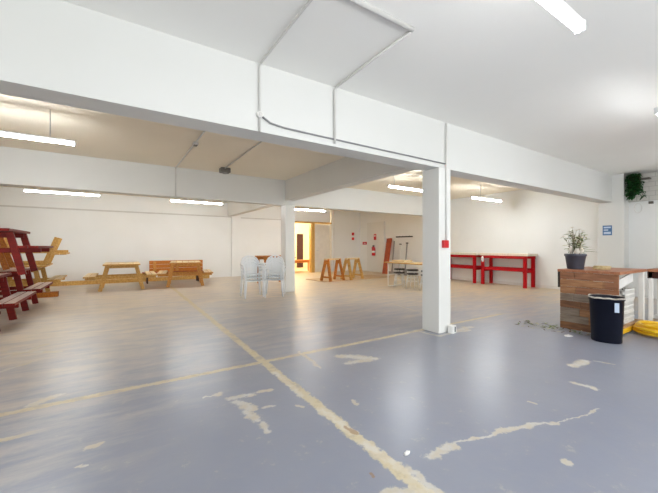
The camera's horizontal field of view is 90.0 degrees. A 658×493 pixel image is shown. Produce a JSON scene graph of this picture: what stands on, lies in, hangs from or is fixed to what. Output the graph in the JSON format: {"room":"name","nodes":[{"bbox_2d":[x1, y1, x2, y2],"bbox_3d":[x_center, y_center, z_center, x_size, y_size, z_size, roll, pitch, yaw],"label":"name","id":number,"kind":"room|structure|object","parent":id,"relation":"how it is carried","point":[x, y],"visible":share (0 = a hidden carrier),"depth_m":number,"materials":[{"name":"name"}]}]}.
{"room":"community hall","nodes":[
{"label":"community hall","id":0,"kind":"room"},
{"bbox_2d":[0,186,359,280],"bbox_3d":[-5.133,-0.280,13.091,16.050,3.060,0.150,0,0,-33],"label":"wall","id":1,"kind":"structure","parent":0,"point":[92,239],"depth_m":11.87,"materials":[{"name":"white paint"}]},
{"bbox_2d":[0,205,231,217],"bbox_3d":[-7.934,-1.228,11.162,9.250,0.045,0.035,0,0,-33],"label":"trim","id":2,"kind":"structure","parent":1,"relation":"attached to","point":[0,205],"depth_m":11.33,"materials":[{"name":"paint"}]},
{"bbox_2d":[231,215,240,276],"bbox_3d":[-3.885,-0.280,13.759,0.370,3.060,0.090,0,0,-33],"label":"pilaster","id":3,"kind":"object","parent":1,"relation":"attached to","point":[235,220],"visible":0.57,"depth_m":13.70,"materials":[{"name":"white paint"}]},
{"bbox_2d":[241,217,280,219],"bbox_3d":[-2.831,-1.210,14.476,2.180,0.040,0.035,0,0,-33],"label":"trim","id":4,"kind":"structure","parent":1,"relation":"attached to","point":[241,217],"depth_m":14.35,"materials":[{"name":"paint"}]},
{"bbox_2d":[295,221,331,272],"bbox_3d":[-0.905,0.030,15.825,2.360,2.440,0.190,0,0,-33],"label":"door frame","id":5,"kind":"structure","parent":1,"relation":"attached to","point":[311,224],"depth_m":15.81,"materials":[{"name":"yellow wood"}]},
{"bbox_2d":[315,224,329,271],"bbox_3d":[-0.320,0.075,16.145,0.870,2.330,0.112,0,0,-33],"label":"door","id":6,"kind":"structure","parent":1,"relation":"in","point":[322,231],"depth_m":16.11,"materials":[{"name":"beige paint"}]},
{"bbox_2d":[329,224,331,271],"bbox_3d":[0.057,0.070,16.456,0.060,2.360,0.180,0,0,-33],"label":"trim","id":7,"kind":"structure","parent":1,"relation":"attached to","point":[329,224],"depth_m":16.39,"materials":[{"name":"beige paint"}]},
{"bbox_2d":[333,210,333,271],"bbox_3d":[0.237,-0.280,16.453,0.037,3.060,0.037,0,0,-10],"label":"trim","id":8,"kind":"structure","parent":1,"relation":"attached to","point":[333,210],"depth_m":16.44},
{"bbox_2d":[351,232,354,240],"bbox_3d":[1.246,-0.530,17.139,0.260,0.460,0.009,0,0,-33],"label":"notice","id":9,"kind":"object","parent":1,"relation":"attached to","point":[352,233],"visible":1,"depth_m":17.14,"materials":[{"name":"paper"}]},
{"bbox_2d":[295,223,328,267],"bbox_3d":[-1.409,-0.200,17.776,8.000,2.900,3.650,0,0,-33],"label":"wall","id":10,"kind":"structure","parent":0,"point":[300,228],"depth_m":19.79,"materials":[{"name":"paint"}]},
{"bbox_2d":[297,234,302,267],"bbox_3d":[-1.728,0.250,19.589,0.400,2.000,0.060,0,0,-33],"label":"door","id":11,"kind":"structure","parent":10,"relation":"in","point":[299,236],"depth_m":19.54,"materials":[{"name":"red wood"}]},
{"bbox_2d":[0,267,657,492],"bbox_3d":[-1.686,1.310,7.967,16.650,0.120,20.800,0,0,-33],"label":"floor","id":12,"kind":"structure","parent":0,"point":[186,386],"depth_m":2.80,"materials":[{"name":"paint"}]},
{"bbox_2d":[0,273,36,330],"bbox_3d":[-5.488,0.861,4.962,1.394,0.803,1.550,0,0,-33],"label":"picnic table","id":13,"kind":"object","parent":12,"relation":"on","point":[9,302],"visible":0.98,"depth_m":5.52,"materials":[{"name":"red wood"}]},
{"bbox_2d":[0,228,52,275],"bbox_3d":[-5.617,0.095,5.474,1.414,0.755,1.500,0,0,-33],"label":"picnic table","id":14,"kind":"object","parent":13,"relation":"on","point":[10,234],"visible":1,"depth_m":5.31,"materials":[{"name":"red wood"}]},
{"bbox_2d":[0,267,52,310],"bbox_3d":[-6.522,0.861,6.555,1.394,0.803,1.500,0,0,-33],"label":"picnic table","id":15,"kind":"object","parent":12,"relation":"on","point":[39,286],"visible":0.68,"depth_m":6.41,"materials":[{"name":"red wood"}]},
{"bbox_2d":[0,238,14,269],"bbox_3d":[-7.063,0.097,6.562,1.394,0.757,1.500,0,0,-39],"label":"picnic table","id":16,"kind":"object","parent":15,"relation":"on","point":[6,261],"visible":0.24,"depth_m":7.12,"materials":[{"name":"orange wood"}]},
{"bbox_2d":[11,291,58,297],"bbox_3d":[-7.226,1.190,8.006,1.000,0.120,0.200,0,0,-33],"label":"block","id":17,"kind":"object","parent":12,"relation":"on","point":[51,293],"visible":0.5,"depth_m":8.10,"materials":[{"name":"orange wood"}]},
{"bbox_2d":[7,267,66,291],"bbox_3d":[-7.735,0.886,8.331,1.594,0.752,1.500,0,0,-33],"label":"picnic table","id":18,"kind":"object","parent":12,"relation":"on","point":[57,278],"visible":0.24,"depth_m":8.47,"materials":[{"name":"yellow wood"}]},
{"bbox_2d":[4,237,69,267],"bbox_3d":[-7.681,0.128,8.486,1.494,0.760,1.500,0,0,-35],"label":"picnic table","id":19,"kind":"object","parent":18,"relation":"on","point":[46,262],"visible":0.55,"depth_m":8.36,"materials":[{"name":"yellow wood"}]},
{"bbox_2d":[11,275,209,286],"bbox_3d":[-7.954,1.185,10.872,7.700,0.130,0.140,0,0,-33],"label":"rail","id":20,"kind":"object","parent":12,"relation":"on","point":[83,282],"visible":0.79,"depth_m":11.29,"materials":[{"name":"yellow wood"}]},
{"bbox_2d":[83,262,156,291],"bbox_3d":[-6.148,0.877,9.779,1.754,0.775,1.500,0,0,-32],"label":"picnic table","id":21,"kind":"object","parent":12,"relation":"on","point":[90,276],"visible":0.99,"depth_m":9.48,"materials":[{"name":"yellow wood"}]},
{"bbox_2d":[142,270,201,283],"bbox_3d":[-5.449,1.062,11.512,1.900,0.385,0.333,0,0,-33],"label":"bench","id":22,"kind":"object","parent":12,"relation":"on","point":[197,277],"visible":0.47,"depth_m":11.53,"materials":[{"name":"red wood"}]},
{"bbox_2d":[149,260,202,271],"bbox_3d":[-5.347,0.677,11.575,1.720,0.384,0.115,0,0,-31],"label":"panel","id":23,"kind":"object","parent":22,"relation":"on","point":[157,266],"visible":0.72,"depth_m":11.42,"materials":[{"name":"orange wood"}]},
{"bbox_2d":[157,260,212,286],"bbox_3d":[-4.680,0.876,10.732,1.594,0.773,1.500,0,0,-24],"label":"picnic table","id":24,"kind":"object","parent":12,"relation":"on","point":[162,273],"visible":0.98,"depth_m":10.36,"materials":[{"name":"brown wood"}]},
{"bbox_2d":[240,261,265,298],"bbox_3d":[-1.902,0.813,8.190,0.580,0.880,0.625,0,0,-26],"label":"plastic chair","id":25,"kind":"object","parent":12,"relation":"on","point":[245,264],"visible":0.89,"depth_m":8.22,"materials":[{"name":"white plastic"}]},
{"bbox_2d":[240,258,265,295],"bbox_3d":[-1.913,0.738,8.206,0.580,0.880,0.625,0,0,-26],"label":"plastic chair","id":26,"kind":"object","parent":25,"relation":"on","point":[243,261],"visible":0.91,"depth_m":8.29,"materials":[{"name":"white plastic"}]},
{"bbox_2d":[240,255,265,289],"bbox_3d":[-1.924,0.663,8.223,0.580,0.880,0.625,0,0,-26],"label":"plastic chair","id":27,"kind":"object","parent":26,"relation":"on","point":[249,256],"visible":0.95,"depth_m":8.39,"materials":[{"name":"white plastic"}]},
{"bbox_2d":[255,255,280,282],"bbox_3d":[-1.928,0.780,11.268,1.050,0.940,0.594,0,0,-39],"label":"table","id":28,"kind":"object","parent":12,"relation":"on","point":[264,257],"visible":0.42,"depth_m":11.15,"materials":[{"name":"orange wood"}]},
{"bbox_2d":[262,261,285,296],"bbox_3d":[-1.404,0.813,8.482,0.580,0.880,0.625,0,0,-3],"label":"plastic chair","id":29,"kind":"object","parent":12,"relation":"on","point":[270,263],"visible":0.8,"depth_m":8.64,"materials":[{"name":"white plastic"}]},
{"bbox_2d":[262,255,284,290],"bbox_3d":[-1.425,0.663,8.516,0.580,0.880,0.625,0,0,-3],"label":"plastic chair","id":30,"kind":"object","parent":29,"relation":"on","point":[268,258],"visible":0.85,"depth_m":8.71,"materials":[{"name":"white plastic"}]},
{"bbox_2d":[262,258,284,293],"bbox_3d":[-1.415,0.738,8.499,0.580,0.880,0.625,0,0,-3],"label":"plastic chair","id":31,"kind":"object","parent":29,"relation":"on","point":[270,260],"visible":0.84,"depth_m":8.68,"materials":[{"name":"white plastic"}]},
{"bbox_2d":[281,205,294,291],"bbox_3d":[-1.150,0.056,9.198,0.290,2.388,0.300,0,0,-33],"label":"column","id":32,"kind":"structure","parent":12,"relation":"on","point":[287,211],"depth_m":9.07,"materials":[{"name":"paint"}]},
{"bbox_2d":[295,259,308,270],"bbox_3d":[-1.425,0.960,16.424,1.500,0.580,0.594,0,0,-39],"label":"bench","id":33,"kind":"object","parent":12,"relation":"on","point":[305,260],"visible":0.31,"depth_m":16.21,"materials":[{"name":"orange wood"}]},
{"bbox_2d":[307,275,387,281],"bbox_3d":[0.808,1.241,12.985,3.300,0.018,1.240,0,0,-36],"label":"plywood sheet","id":34,"kind":"object","parent":12,"relation":"on","point":[357,277],"visible":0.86,"depth_m":12.67,"materials":[{"name":"beige wood"}]},
{"bbox_2d":[320,258,344,281],"bbox_3d":[0.133,0.841,11.950,0.568,0.818,0.800,0,0,43],"label":"sawhorse","id":35,"kind":"object","parent":34,"relation":"on","point":[338,260],"visible":0.98,"depth_m":11.84,"materials":[{"name":"brown wood"}]},
{"bbox_2d":[340,258,363,279],"bbox_3d":[0.886,0.841,12.499,0.568,0.818,0.800,0,0,41],"label":"sawhorse","id":36,"kind":"object","parent":34,"relation":"on","point":[351,275],"visible":0.94,"depth_m":12.41,"materials":[{"name":"brown wood"}]},
{"bbox_2d":[382,238,391,273],"bbox_3d":[2.689,0.440,15.220,0.314,1.662,0.530,0,0,43],"label":"board","id":37,"kind":"object","parent":12,"relation":"on","point":[389,240],"visible":0.98,"depth_m":15.19,"materials":[{"name":"red wood"}]},
{"bbox_2d":[389,241,394,273],"bbox_3d":[2.896,0.504,14.937,0.226,1.499,0.360,0,0,-33],"label":"broom","id":38,"kind":"object","parent":12,"relation":"on","point":[391,271],"visible":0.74,"depth_m":14.93,"materials":[{"name":"grey metal"}]},
{"bbox_2d":[396,244,401,274],"bbox_3d":[3.119,0.563,14.605,0.186,1.375,0.220,0,0,-33],"label":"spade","id":39,"kind":"object","parent":12,"relation":"on","point":[399,244],"visible":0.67,"depth_m":14.60,"materials":[{"name":"white metal"}]},
{"bbox_2d":[394,271,404,287],"bbox_3d":[2.181,1.019,10.192,0.344,0.467,0.344,0,0,23],"label":"stool","id":40,"kind":"object","parent":12,"relation":"on","point":[397,272],"visible":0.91,"depth_m":10.11,"materials":[{"name":"white metal"}]},
{"bbox_2d":[394,268,404,283],"bbox_3d":[2.181,0.909,10.192,0.344,0.467,0.344,0,0,23],"label":"stool","id":41,"kind":"object","parent":40,"relation":"on","point":[401,269],"visible":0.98,"depth_m":10.09,"materials":[{"name":"white metal"}]},
{"bbox_2d":[384,262,421,285],"bbox_3d":[2.534,0.862,9.777,0.720,0.764,1.840,0,0,-33],"label":"folding table","id":42,"kind":"object","parent":12,"relation":"on","point":[401,263],"visible":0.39,"depth_m":9.90,"materials":[{"name":"yellow wood"}]},
{"bbox_2d":[392,260,411,261],"bbox_3d":[2.260,0.450,10.172,0.370,0.059,0.500,0,0,-33],"label":"wooden board","id":43,"kind":"object","parent":42,"relation":"on","point":[392,260],"visible":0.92,"depth_m":10.00,"materials":[{"name":"brown wood"}]},
{"bbox_2d":[403,242,407,275],"bbox_3d":[3.339,0.538,14.271,0.190,1.425,0.220,0,0,-33],"label":"shovel","id":44,"kind":"object","parent":12,"relation":"on","point":[405,270],"visible":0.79,"depth_m":14.25,"materials":[{"name":"grey metal"}]},
{"bbox_2d":[406,273,419,288],"bbox_3d":[2.475,1.019,9.739,0.344,0.467,0.344,0,0,40],"label":"stool","id":45,"kind":"object","parent":12,"relation":"on","point":[408,274],"visible":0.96,"depth_m":9.69,"materials":[{"name":"white metal"}]},
{"bbox_2d":[406,269,418,284],"bbox_3d":[2.475,0.909,9.739,0.344,0.467,0.344,0,0,40],"label":"stool","id":46,"kind":"object","parent":45,"relation":"on","point":[408,270],"visible":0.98,"depth_m":9.66,"materials":[{"name":"white plastic"}]},
{"bbox_2d":[422,167,449,333],"bbox_3d":[1.600,0.056,4.908,0.260,2.388,0.310,0,0,-33],"label":"column","id":47,"kind":"structure","parent":12,"relation":"on","point":[435,258],"depth_m":4.81,"materials":[{"name":"paint"}]},
{"bbox_2d":[442,240,448,247],"bbox_3d":[1.676,-0.035,4.754,0.110,0.110,0.088,0,0,-33],"label":"fire alarm box","id":48,"kind":"object","parent":47,"relation":"attached to","point":[445,243],"visible":1,"depth_m":4.72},
{"bbox_2d":[446,123,446,239],"bbox_3d":[1.705,-0.940,4.774,0.023,1.700,0.024,0,0,-33],"label":"conduit pipe","id":49,"kind":"object","parent":47,"relation":"attached to","point":[446,123],"visible":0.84,"depth_m":4.76,"materials":[{"name":"metal"}]},
{"bbox_2d":[448,324,455,333],"bbox_3d":[1.778,1.195,4.754,0.110,0.110,0.083,0,0,-44],"label":"carton","id":50,"kind":"object","parent":12,"relation":"on","point":[451,328],"visible":1,"depth_m":4.72,"materials":[{"name":"white cardboard"}]},
{"bbox_2d":[450,252,480,282],"bbox_3d":[4.801,0.735,11.923,0.594,1.030,1.570,0,0,-33],"label":"workbench","id":51,"kind":"object","parent":12,"relation":"on","point":[474,266],"visible":0.38,"depth_m":11.51,"materials":[{"name":"paint"}]},
{"bbox_2d":[479,253,537,287],"bbox_3d":[5.699,0.735,10.539,0.594,1.030,1.570,0,0,-33],"label":"workbench","id":52,"kind":"object","parent":12,"relation":"on","point":[524,256],"visible":0.99,"depth_m":10.25,"materials":[{"name":"paint"}]},
{"bbox_2d":[516,320,590,334],"bbox_3d":[3.415,1.236,5.021,0.601,0.020,1.008,0,0,-33],"label":"fallen leaves","id":53,"kind":"object","parent":12,"relation":"on","point":[528,321],"visible":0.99,"depth_m":5.04,"materials":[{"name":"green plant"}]},
{"bbox_2d":[557,266,646,333],"bbox_3d":[4.230,0.773,5.095,1.155,0.953,0.758,0,0,-33],"label":"counter","id":54,"kind":"object","parent":12,"relation":"on","point":[575,284],"depth_m":4.89,"materials":[{"name":"brown wood"}]},
{"bbox_2d":[558,272,559,286],"bbox_3d":[3.586,0.505,5.119,0.050,0.250,0.030,0,0,-33],"label":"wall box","id":55,"kind":"object","parent":54,"relation":"attached to","point":[558,272],"visible":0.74,"depth_m":5.10,"materials":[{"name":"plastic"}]},
{"bbox_2d":[562,227,592,268],"bbox_3d":[3.879,0.023,5.063,0.443,0.647,0.423,0,0,11],"label":"potted plant","id":56,"kind":"object","parent":54,"relation":"on","point":[576,260],"visible":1,"depth_m":5.01,"materials":[{"name":"green plant"}]},
{"bbox_2d":[557,267,646,274],"bbox_3d":[4.230,0.368,5.095,1.155,0.040,0.758,0,0,-33],"label":"countertop","id":57,"kind":"structure","parent":54,"relation":"on","point":[614,271],"depth_m":4.81,"materials":[{"name":"brown wood"}]},
{"bbox_2d":[587,317,641,328],"bbox_3d":[4.230,1.137,5.054,1.020,0.025,0.650,0,0,-33],"label":"shelf","id":58,"kind":"object","parent":54,"relation":"attached to","point":[629,325],"depth_m":4.78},
{"bbox_2d":[619,274,632,288],"bbox_3d":[4.470,0.522,4.978,0.590,0.239,0.027,0,0,-31],"label":"board","id":59,"kind":"object","parent":54,"relation":"in","point":[625,280],"visible":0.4,"depth_m":4.97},
{"bbox_2d":[623,310,633,323],"bbox_3d":[4.343,1.043,5.026,0.464,0.162,0.376,0,0,-33],"label":"plastic crate","id":60,"kind":"object","parent":54,"relation":"on","point":[628,316],"visible":0.31,"depth_m":4.87,"materials":[{"name":"white plastic"}]},
{"bbox_2d":[624,299,633,312],"bbox_3d":[4.326,0.877,5.015,0.464,0.162,0.376,0,0,-33],"label":"plastic crate","id":61,"kind":"object","parent":60,"relation":"on","point":[628,305],"visible":0.2,"depth_m":4.86,"materials":[{"name":"white plastic"}]},
{"bbox_2d":[593,287,634,300],"bbox_3d":[4.360,0.711,5.037,0.464,0.162,0.376,0,0,-33],"label":"plastic crate","id":62,"kind":"object","parent":61,"relation":"on","point":[628,292],"visible":0.31,"depth_m":4.89,"materials":[{"name":"white plastic"}]},
{"bbox_2d":[588,294,625,343],"bbox_3d":[3.688,0.952,4.374,0.388,0.596,0.388,0,0,40],"label":"waste bin","id":63,"kind":"object","parent":12,"relation":"on","point":[606,310],"visible":1,"depth_m":4.25,"materials":[{"name":"black plastic"}]},
{"bbox_2d":[598,174,628,294],"bbox_3d":[7.273,-0.280,8.419,0.330,3.060,0.520,0,0,-33],"label":"column","id":64,"kind":"structure","parent":12,"relation":"on","point":[613,250],"depth_m":8.27,"materials":[{"name":"white paint"}]},
{"bbox_2d":[603,225,611,234],"bbox_3d":[7.093,-0.410,8.386,0.009,0.250,0.190,0,0,-33],"label":"notice","id":65,"kind":"object","parent":64,"relation":"attached to","point":[607,230],"visible":1,"depth_m":8.38,"materials":[{"name":"blue paper"}]},
{"bbox_2d":[632,320,657,336],"bbox_3d":[4.720,1.162,4.540,0.752,0.177,0.813,0,0,-33],"label":"hose","id":66,"kind":"object","parent":12,"relation":"on","point":[645,327],"visible":0.98,"depth_m":4.59,"materials":[{"name":"yellow plastic"}]},
{"bbox_2d":[647,268,657,320],"bbox_3d":[5.889,0.799,4.170,0.620,0.902,2.600,0,0,-33],"label":"counter","id":67,"kind":"object","parent":12,"relation":"on","point":[652,273],"depth_m":5.07,"materials":[{"name":"white wood"}]},
{"bbox_2d":[647,268,657,271],"bbox_3d":[5.889,0.368,4.170,0.620,0.040,2.600,0,0,-33],"label":"countertop","id":68,"kind":"structure","parent":67,"relation":"on","point":[652,269],"depth_m":5.05,"materials":[{"name":"brown wood"}]},
{"bbox_2d":[0,0,657,211],"bbox_3d":[-0.556,-1.870,6.227,16.650,0.120,16.650,0,0,-33],"label":"ceiling","id":69,"kind":"structure","parent":0,"point":[511,71],"depth_m":3.48,"materials":[{"name":"paint"}]},
{"bbox_2d":[0,109,75,145],"bbox_3d":[-4.109,-1.591,4.069,1.556,0.437,0.062,0,0,-33],"label":"tube light","id":70,"kind":"object","parent":69,"relation":"hanging from","point":[50,139],"visible":1,"depth_m":4.27,"materials":[{"name":"paint"}]},
{"bbox_2d":[0,132,74,145],"bbox_3d":[-4.109,-1.394,4.069,1.540,0.040,0.058,0,0,-33],"label":"diffuser","id":71,"kind":"object","parent":70,"relation":"attached to","point":[7,134],"depth_m":4.26,"materials":[{"name":"white plastic"}]},
{"bbox_2d":[24,188,99,196],"bbox_3d":[-6.939,-1.591,8.610,1.556,0.437,0.062,0,0,-33],"label":"tube light","id":72,"kind":"object","parent":69,"relation":"hanging from","point":[27,190],"visible":0.83,"depth_m":8.56,"materials":[{"name":"paint"}]},
{"bbox_2d":[25,190,98,195],"bbox_3d":[-6.939,-1.394,8.610,1.540,0.040,0.058,0,0,-33],"label":"diffuser","id":73,"kind":"object","parent":72,"relation":"attached to","point":[43,191],"depth_m":8.59,"materials":[{"name":"white plastic"}]},
{"bbox_2d":[175,131,205,196],"bbox_3d":[-2.179,-1.469,5.484,0.026,0.667,4.812,0,0,-33],"label":"conduit pipe","id":74,"kind":"object","parent":69,"relation":"attached to","point":[203,132],"visible":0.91,"depth_m":6.50,"materials":[{"name":"paint"}]},
{"bbox_2d":[170,199,222,204],"bbox_3d":[-4.167,-1.591,10.410,1.566,0.437,0.062,0,0,-33],"label":"tube light","id":75,"kind":"object","parent":69,"relation":"hanging from","point":[174,200],"visible":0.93,"depth_m":10.37,"materials":[{"name":"paint"}]},
{"bbox_2d":[0,146,421,215],"bbox_3d":[-2.173,-1.472,8.533,16.050,0.675,0.280,0,0,-33],"label":"ceiling beam","id":76,"kind":"structure","parent":69,"relation":"attached to","point":[27,168],"depth_m":7.40,"materials":[{"name":"white paint"}]},
{"bbox_2d":[219,167,230,173],"bbox_3d":[-2.405,-1.745,7.596,0.220,0.130,0.180,0,0,-33],"label":"ceiling sensor","id":77,"kind":"object","parent":69,"relation":"attached to","point":[223,170],"visible":0.99,"depth_m":7.54,"materials":[{"name":"plastic"}]},
{"bbox_2d":[225,141,260,167],"bbox_3d":[-1.237,-1.790,5.743,0.026,0.025,4.220,0,0,-33],"label":"conduit pipe","id":78,"kind":"object","parent":69,"relation":"attached to","point":[260,141],"visible":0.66,"depth_m":6.34,"materials":[{"name":"paint"}]},
{"bbox_2d":[228,202,272,215],"bbox_3d":[-2.669,-1.535,11.490,0.240,0.550,5.220,0,0,-33],"label":"cross beam","id":79,"kind":"structure","parent":69,"relation":"attached to","point":[234,209],"depth_m":12.16,"materials":[{"name":"white paint"}]},
{"bbox_2d":[0,0,611,202],"bbox_3d":[0.605,-1.472,4.256,16.050,0.675,0.280,0,0,-33],"label":"ceiling beam","id":80,"kind":"structure","parent":69,"relation":"attached to","point":[60,52],"depth_m":3.06,"materials":[{"name":"white paint"}]},
{"bbox_2d":[256,111,262,117],"bbox_3d":[-0.678,-1.295,3.228,0.064,0.064,0.047,0,0,-33],"label":"junction box","id":81,"kind":"object","parent":80,"relation":"attached to","point":[259,113],"visible":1,"depth_m":3.21,"materials":[{"name":"paint"}]},
{"bbox_2d":[259,0,312,131],"bbox_3d":[0.565,-1.463,1.315,0.022,0.676,4.590,0,0,-33],"label":"conduit pipe","id":82,"kind":"object","parent":80,"relation":"attached to","point":[306,5],"visible":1,"depth_m":2.93,"materials":[{"name":"paint"}]},
{"bbox_2d":[262,116,445,164],"bbox_3d":[0.517,-1.242,4.011,2.824,0.101,0.023,0,0,-33],"label":"cable","id":83,"kind":"object","parent":80,"relation":"attached to","point":[263,117],"visible":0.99,"depth_m":3.81,"materials":[{"name":"white plastic"}]},
{"bbox_2d":[334,31,410,143],"bbox_3d":[0.368,-1.484,3.233,0.026,0.637,1.162,0,0,-32],"label":"conduit pipe","id":84,"kind":"object","parent":80,"relation":"attached to","point":[408,32],"visible":0.98,"depth_m":3.32,"materials":[{"name":"paint"}]},
{"bbox_2d":[295,208,324,211],"bbox_3d":[-0.812,-1.591,12.588,1.566,0.437,0.062,0,0,-33],"label":"tube light","id":85,"kind":"object","parent":69,"relation":"hanging from","point":[295,208],"visible":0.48,"depth_m":12.61,"materials":[{"name":"paint"}]},
{"bbox_2d":[285,157,414,200],"bbox_3d":[0.218,-1.535,7.045,0.240,0.550,4.820,0,0,-33],"label":"cross beam","id":86,"kind":"structure","parent":69,"relation":"attached to","point":[344,172],"depth_m":6.92,"materials":[{"name":"white paint"}]},
{"bbox_2d":[349,0,414,31],"bbox_3d":[-1.093,-1.790,1.555,4.260,0.038,0.040,0,0,-33],"label":"ceiling trunking","id":87,"kind":"structure","parent":69,"relation":"attached to","point":[361,3],"depth_m":2.53,"materials":[{"name":"paint"}]},
{"bbox_2d":[387,175,421,191],"bbox_3d":[2.009,-1.591,8.042,1.546,0.437,0.062,0,0,-33],"label":"tube light","id":88,"kind":"object","parent":69,"relation":"hanging from","point":[388,185],"visible":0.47,"depth_m":7.85,"materials":[{"name":"paint"}]},
{"bbox_2d":[389,185,421,191],"bbox_3d":[2.009,-1.394,8.042,1.530,0.040,0.058,0,0,-33],"label":"diffuser","id":89,"kind":"object","parent":88,"relation":"attached to","point":[391,186],"depth_m":7.90,"materials":[{"name":"white plastic"}]},
{"bbox_2d":[470,185,501,201],"bbox_3d":[4.681,-1.591,9.776,1.516,0.437,0.062,0,0,-33],"label":"tube light","id":90,"kind":"object","parent":69,"relation":"hanging from","point":[473,197],"visible":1,"depth_m":9.65,"materials":[{"name":"paint"}]},
{"bbox_2d":[472,197,500,201],"bbox_3d":[4.681,-1.394,9.776,1.500,0.040,0.058,0,0,-33],"label":"diffuser","id":91,"kind":"object","parent":90,"relation":"attached to","point":[482,198],"depth_m":9.76,"materials":[{"name":"white plastic"}]},
{"bbox_2d":[536,0,585,34],"bbox_3d":[0.982,-1.597,1.711,1.546,0.427,0.062,0,0,-33],"label":"tube light","id":92,"kind":"object","parent":69,"relation":"hanging from","point":[560,9],"visible":1,"depth_m":1.99,"materials":[{"name":"paint"}]},
{"bbox_2d":[625,173,646,200],"bbox_3d":[7.482,-1.452,8.051,0.370,0.651,0.433,0,0,-43],"label":"hanging plant","id":93,"kind":"object","parent":69,"relation":"hanging from","point":[634,186],"visible":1,"depth_m":8.01,"materials":[{"name":"green plant"}]},
{"bbox_2d":[360,189,657,298],"bbox_3d":[6.099,-0.280,10.668,0.150,3.060,16.450,0,0,-33],"label":"wall","id":94,"kind":"structure","parent":0,"point":[525,221],"depth_m":10.51,"materials":[{"name":"white paint"}]},
{"bbox_2d":[367,221,384,271],"bbox_3d":[2.318,0.025,16.261,0.100,2.450,1.250,0,0,-33],"label":"wall panel","id":95,"kind":"object","parent":94,"relation":"attached to","point":[374,263],"visible":0.8,"depth_m":16.15,"materials":[{"name":"paint"}]},
{"bbox_2d":[372,245,374,255],"bbox_3d":[2.190,0.195,16.191,0.173,0.510,0.187,0,0,7],"label":"fire extinguisher","id":96,"kind":"object","parent":95,"relation":"attached to","point":[373,247],"visible":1,"depth_m":16.11,"materials":[{"name":"red metal"}]},
{"bbox_2d":[393,271,559,288],"bbox_3d":[4.979,1.205,12.236,0.020,0.090,8.300,0,0,-33],"label":"baseboard","id":97,"kind":"structure","parent":94,"relation":"attached to","point":[456,278],"depth_m":10.81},
{"bbox_2d":[628,172,657,201],"bbox_3d":[9.175,-0.280,6.197,0.120,3.060,5.600,0,0,-33],"label":"wall","id":98,"kind":"structure","parent":0,"point":[650,186],"depth_m":8.09,"materials":[{"name":"paint"}]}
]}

